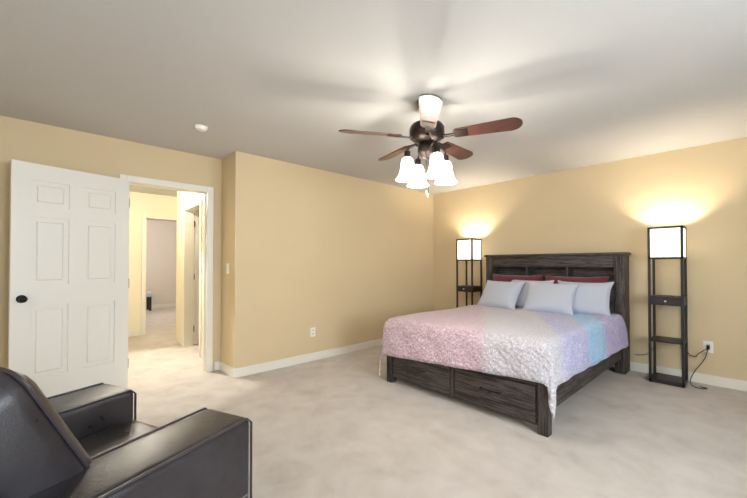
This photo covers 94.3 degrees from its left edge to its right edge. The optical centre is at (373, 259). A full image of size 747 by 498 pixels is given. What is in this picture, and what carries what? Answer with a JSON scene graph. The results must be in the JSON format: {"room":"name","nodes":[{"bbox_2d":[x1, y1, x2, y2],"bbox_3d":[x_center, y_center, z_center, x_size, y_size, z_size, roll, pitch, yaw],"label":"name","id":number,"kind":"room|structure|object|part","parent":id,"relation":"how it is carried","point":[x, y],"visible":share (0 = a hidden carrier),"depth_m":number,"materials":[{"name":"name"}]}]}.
{"room":"bedroom","nodes":[
{"label":"bedroom","id":0,"kind":"room"},
{"bbox_2d":[0,116,221,370],"bbox_3d":[-3.190,0.034,2.804,3.750,2.440,0.120,1,-1,-43],"label":"wall","id":1,"kind":"structure","parent":0,"point":[40,143],"depth_m":3.25,"materials":[{"name":"beige paint"}]},
{"bbox_2d":[8,159,129,397],"bbox_3d":[-2.633,0.231,3.058,0.035,2.030,0.815,0,-1,33],"label":"door","id":2,"kind":"structure","parent":1,"relation":"in","point":[68,270],"depth_m":3.01,"materials":[{"name":"white paint"}]},
{"bbox_2d":[16,295,27,302],"bbox_3d":[-2.821,0.314,2.771,0.169,0.064,0.064,0,-1,33],"label":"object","id":3,"kind":"structure","parent":2,"relation":"attached to","point":[21,298],"depth_m":2.73,"materials":[{"name":"black metal"}]},
{"bbox_2d":[120,174,213,371],"bbox_3d":[-2.156,0.217,3.663,0.874,2.097,0.018,1,-1,-43],"label":"door frame","id":4,"kind":"structure","parent":1,"relation":"attached to","point":[209,323],"depth_m":3.92,"materials":[{"name":"white wood"}]},
{"bbox_2d":[130,182,206,193],"bbox_3d":[-2.203,-0.775,3.727,0.780,0.018,0.120,1,-1,-43],"label":"trim","id":5,"kind":"structure","parent":1,"relation":"attached to","point":[161,187],"depth_m":3.73,"materials":[{"name":"white wood"}]},
{"bbox_2d":[202,194,203,368],"bbox_3d":[-1.952,0.222,4.039,0.065,2.097,0.018,1,-1,-43],"label":"door frame","id":6,"kind":"structure","parent":1,"relation":"attached to","point":[203,245],"depth_m":4.02,"materials":[{"name":"white wood"}]},
{"bbox_2d":[203,193,206,371],"bbox_3d":[-1.923,0.254,3.972,0.018,2.032,0.120,1,-1,-43],"label":"trim","id":7,"kind":"structure","parent":1,"relation":"attached to","point":[205,285],"depth_m":3.94,"materials":[{"name":"white wood"}]},
{"bbox_2d":[214,361,219,369],"bbox_3d":[-1.794,1.220,3.988,0.070,0.100,0.014,1,-1,-43],"label":"baseboard","id":8,"kind":"structure","parent":1,"relation":"attached to","point":[216,365],"depth_m":3.98,"materials":[{"name":"white"}]},
{"bbox_2d":[128,191,176,335],"bbox_3d":[-4.032,0.076,5.947,1.720,2.440,0.120,1,-1,-43],"label":"wall","id":9,"kind":"structure","parent":0,"point":[137,206],"depth_m":5.89,"materials":[{"name":"beige paint"}]},
{"bbox_2d":[128,330,138,336],"bbox_3d":[-4.255,1.242,5.634,0.750,0.100,0.014,1,-1,-43],"label":"baseboard","id":10,"kind":"structure","parent":9,"relation":"attached to","point":[133,333],"depth_m":5.83,"materials":[{"name":"white wood"}]},
{"bbox_2d":[141,214,176,335],"bbox_3d":[-3.664,0.260,6.191,0.809,2.077,0.018,1,-1,-43],"label":"door frame","id":11,"kind":"structure","parent":9,"relation":"attached to","point":[143,294],"depth_m":5.93,"materials":[{"name":"white wood"}]},
{"bbox_2d":[146,219,176,304],"bbox_3d":[-6.441,0.120,9.304,4.200,2.440,0.120,1,-1,-43],"label":"wall","id":12,"kind":"structure","parent":0,"point":[161,237],"depth_m":9.69,"materials":[{"name":"beige paint"}]},
{"bbox_2d":[146,303,175,308],"bbox_3d":[-6.395,1.289,9.239,3.960,0.100,0.014,1,-1,-43],"label":"baseboard","id":13,"kind":"structure","parent":12,"relation":"attached to","point":[163,305],"depth_m":9.69,"materials":[{"name":"white wood"}]},
{"bbox_2d":[176,151,246,368],"bbox_3d":[-2.265,0.059,4.653,0.120,2.440,2.420,1,-1,-43],"label":"wall","id":14,"kind":"structure","parent":0,"point":[233,281],"depth_m":3.81,"materials":[{"name":"beige paint"}]},
{"bbox_2d":[177,336,181,344],"bbox_3d":[-2.957,1.237,5.287,0.014,0.100,0.314,1,-1,-43],"label":"baseboard","id":15,"kind":"structure","parent":14,"relation":"attached to","point":[179,340],"depth_m":5.27,"materials":[{"name":"white wood"}]},
{"bbox_2d":[182,207,185,346],"bbox_3d":[-2.814,0.247,5.143,0.018,2.077,0.065,1,-1,-43],"label":"trim","id":16,"kind":"structure","parent":14,"relation":"attached to","point":[183,306],"depth_m":5.12,"materials":[{"name":"white wood"}]},
{"bbox_2d":[185,211,193,346],"bbox_3d":[-2.747,0.279,5.172,0.120,2.012,0.018,1,-1,-43],"label":"trim","id":17,"kind":"structure","parent":14,"relation":"attached to","point":[189,280],"depth_m":5.17,"materials":[{"name":"white wood"}]},
{"bbox_2d":[184,199,199,209],"bbox_3d":[-2.546,-0.763,4.867,0.018,0.065,0.724,1,-1,-43],"label":"trim","id":18,"kind":"structure","parent":14,"relation":"attached to","point":[192,205],"depth_m":4.83,"materials":[{"name":"white wood"}]},
{"bbox_2d":[186,205,199,210],"bbox_3d":[-2.495,-0.739,4.913,0.120,0.018,0.760,1,-1,-43],"label":"trim","id":19,"kind":"structure","parent":14,"relation":"attached to","point":[195,208],"depth_m":4.95,"materials":[{"name":"white wood"}]},
{"bbox_2d":[194,210,199,343],"bbox_3d":[-2.438,0.262,5.465,0.720,2.030,0.035,1,-1,-43],"label":"hall door","id":20,"kind":"structure","parent":14,"relation":"in","point":[196,280],"depth_m":5.23,"materials":[{"name":"white paint"}]},
{"bbox_2d":[199,199,201,356],"bbox_3d":[-2.278,0.239,4.564,0.018,2.077,0.065,1,-1,-43],"label":"trim","id":21,"kind":"structure","parent":14,"relation":"attached to","point":[200,279],"depth_m":4.54,"materials":[{"name":"white wood"}]},
{"bbox_2d":[220,361,233,377],"bbox_3d":[-1.635,1.218,3.858,0.014,0.100,0.420,1,-1,-43],"label":"baseboard return","id":22,"kind":"object","parent":14,"relation":"attached to","point":[226,368],"visible":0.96,"depth_m":3.84,"materials":[{"name":"white"}]},
{"bbox_2d":[226,263,228,273],"bbox_3d":[-1.629,0.101,3.868,0.011,0.115,0.075,1,-1,-43],"label":"switch plate","id":23,"kind":"object","parent":14,"relation":"attached to","point":[227,268],"visible":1,"depth_m":3.86,"materials":[{"name":"white plastic"}]},
{"bbox_2d":[246,153,432,365],"bbox_3d":[-0.217,0.063,4.979,3.330,2.440,0.120,1,-1,-43],"label":"wall","id":24,"kind":"structure","parent":0,"point":[336,260],"depth_m":4.53,"materials":[{"name":"beige paint"}]},
{"bbox_2d":[233,339,382,377],"bbox_3d":[-0.221,1.232,4.869,3.464,0.100,0.014,1,-1,-43],"label":"baseboard","id":25,"kind":"structure","parent":24,"relation":"attached to","point":[264,367],"depth_m":4.25,"materials":[{"name":"white"}]},
{"bbox_2d":[310,327,314,336],"bbox_3d":[-0.765,0.915,4.374,0.075,0.115,0.008,1,-1,-43],"label":"electrical outlet","id":26,"kind":"object","parent":24,"relation":"attached to","point":[312,332],"visible":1,"depth_m":4.37,"materials":[{"name":"white plastic"}]},
{"bbox_2d":[0,0,746,221],"bbox_3d":[-2.243,-1.216,4.336,7.800,0.100,13.700,1,-1,-43],"label":"ceiling","id":27,"kind":"structure","parent":0,"point":[572,84],"depth_m":2.26,"materials":[{"name":"grey paint"}]},
{"bbox_2d":[194,124,207,131],"bbox_3d":[-1.535,-1.165,3.083,0.104,0.034,0.104,1,-1,-43],"label":"smoke detector","id":28,"kind":"object","parent":27,"relation":"attached to","point":[201,128],"visible":0.98,"depth_m":3.05,"materials":[{"name":"white plastic"}]},
{"bbox_2d":[339,94,522,197],"bbox_3d":[0.421,-0.823,2.631,1.231,0.730,1.258,1,-1,-43],"label":"ceiling fan","id":29,"kind":"object","parent":27,"relation":"hanging from","point":[427,134],"visible":1,"depth_m":2.50,"materials":[{"name":"brown wood"}]},
{"bbox_3d":[0.399,-0.667,2.590,0.462,0.163,0.462,1,-1,-43],"label":"glass","id":30,"kind":"part","parent":29,"relation":"part of","materials":[{"name":"white glass"}]},
{"bbox_2d":[126,307,746,497],"bbox_3d":[-2.243,1.324,4.303,7.800,0.100,13.700,1,-1,-43],"label":"floor","id":31,"kind":"structure","parent":0,"point":[350,425],"depth_m":2.51,"materials":[{"name":"carpet"}]},
{"bbox_2d":[0,367,252,497],"bbox_3d":[-1.145,0.766,1.185,1.008,0.934,0.952,0,-1,25],"label":"armchair","id":32,"kind":"object","parent":31,"relation":"on","point":[95,441],"visible":1,"depth_m":1.11,"materials":[{"name":"leather"}]},
{"bbox_2d":[0,371,91,497],"bbox_3d":[-1.196,0.602,1.077,0.640,0.592,0.427,0,-1,25],"label":"cushion","id":33,"kind":"object","parent":32,"relation":"on","point":[39,453],"depth_m":0.93,"materials":[{"name":"leather"}]},
{"bbox_2d":[146,291,152,310],"bbox_3d":[-6.228,1.084,8.861,0.930,0.500,0.400,1,-1,-43],"label":"bench","id":34,"kind":"object","parent":31,"relation":"on","point":[149,294],"visible":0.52,"depth_m":9.02,"materials":[{"name":"black wood"}]},
{"bbox_3d":[-6.228,0.904,8.864,0.930,0.140,0.400,1,-1,-43],"label":"seat","id":35,"kind":"part","parent":34,"relation":"part of","materials":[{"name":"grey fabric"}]},
{"bbox_2d":[456,238,481,307],"bbox_3d":[1.462,0.487,5.314,0.301,1.600,0.280,1,-1,-43],"label":"floor lamp","id":36,"kind":"object","parent":31,"relation":"on","point":[469,249],"visible":0.81,"depth_m":5.25,"materials":[{"name":"black wood"}]},
{"bbox_3d":[1.470,-0.147,5.329,0.268,0.290,0.268,1,-1,-43],"label":"lamp shade","id":37,"kind":"part","parent":36,"relation":"part of","materials":[{"name":"white fabric"}]},
{"bbox_2d":[377,252,630,437],"bbox_3d":[1.493,0.592,3.784,2.370,1.350,1.764,1,-1,-43],"label":"bed","id":38,"kind":"object","parent":31,"relation":"on","point":[537,339],"visible":1,"depth_m":3.24,"materials":[{"name":"white fabric"}]},
{"bbox_2d":[377,304,628,420],"bbox_3d":[1.418,0.907,3.711,2.166,0.618,1.764,1,-1,-43],"label":"quilt","id":39,"kind":"object","parent":38,"relation":"on","point":[516,361],"depth_m":2.96,"materials":[{"name":"fabric"}]},
{"bbox_2d":[636,225,709,388],"bbox_3d":[3.062,0.465,3.612,0.341,1.600,0.612,1,-1,-43],"label":"floor lamp","id":40,"kind":"object","parent":31,"relation":"on","point":[667,242],"visible":0.96,"depth_m":3.55,"materials":[{"name":"black wood"}]},
{"bbox_3d":[3.057,0.465,3.601,0.284,1.600,0.280,1,-1,-43],"label":"frame","id":41,"kind":"part","parent":40,"relation":"part of","materials":[{"name":"black wood"}]},
{"bbox_3d":[3.058,-0.170,3.611,0.268,0.290,0.268,1,-1,-43],"label":"lamp shade","id":42,"kind":"part","parent":40,"relation":"part of","materials":[{"name":"white fabric"}]},
{"bbox_3d":[3.101,0.640,3.646,0.236,1.250,0.612,1,-1,-43],"label":"cord","id":43,"kind":"part","parent":40,"relation":"part of","materials":[{"name":"black metal"}]},
{"bbox_2d":[433,137,746,380],"bbox_3d":[1.871,0.067,5.261,0.120,2.440,9.140,1,-1,-43],"label":"wall","id":44,"kind":"structure","parent":0,"point":[699,193],"depth_m":3.90,"materials":[{"name":"beige paint"}]},
{"bbox_2d":[611,361,746,391],"bbox_3d":[2.941,1.220,3.989,0.014,0.100,5.600,1,-1,-43],"label":"baseboard","id":45,"kind":"structure","parent":44,"relation":"attached to","point":[730,383],"depth_m":3.54,"materials":[{"name":"white"}]},
{"bbox_2d":[703,341,713,352],"bbox_3d":[3.391,0.884,3.510,0.008,0.115,0.075,1,-1,-43],"label":"electrical outlet","id":46,"kind":"object","parent":44,"relation":"attached to","point":[711,349],"visible":0.77,"depth_m":3.51,"materials":[{"name":"white plastic"}]}
]}

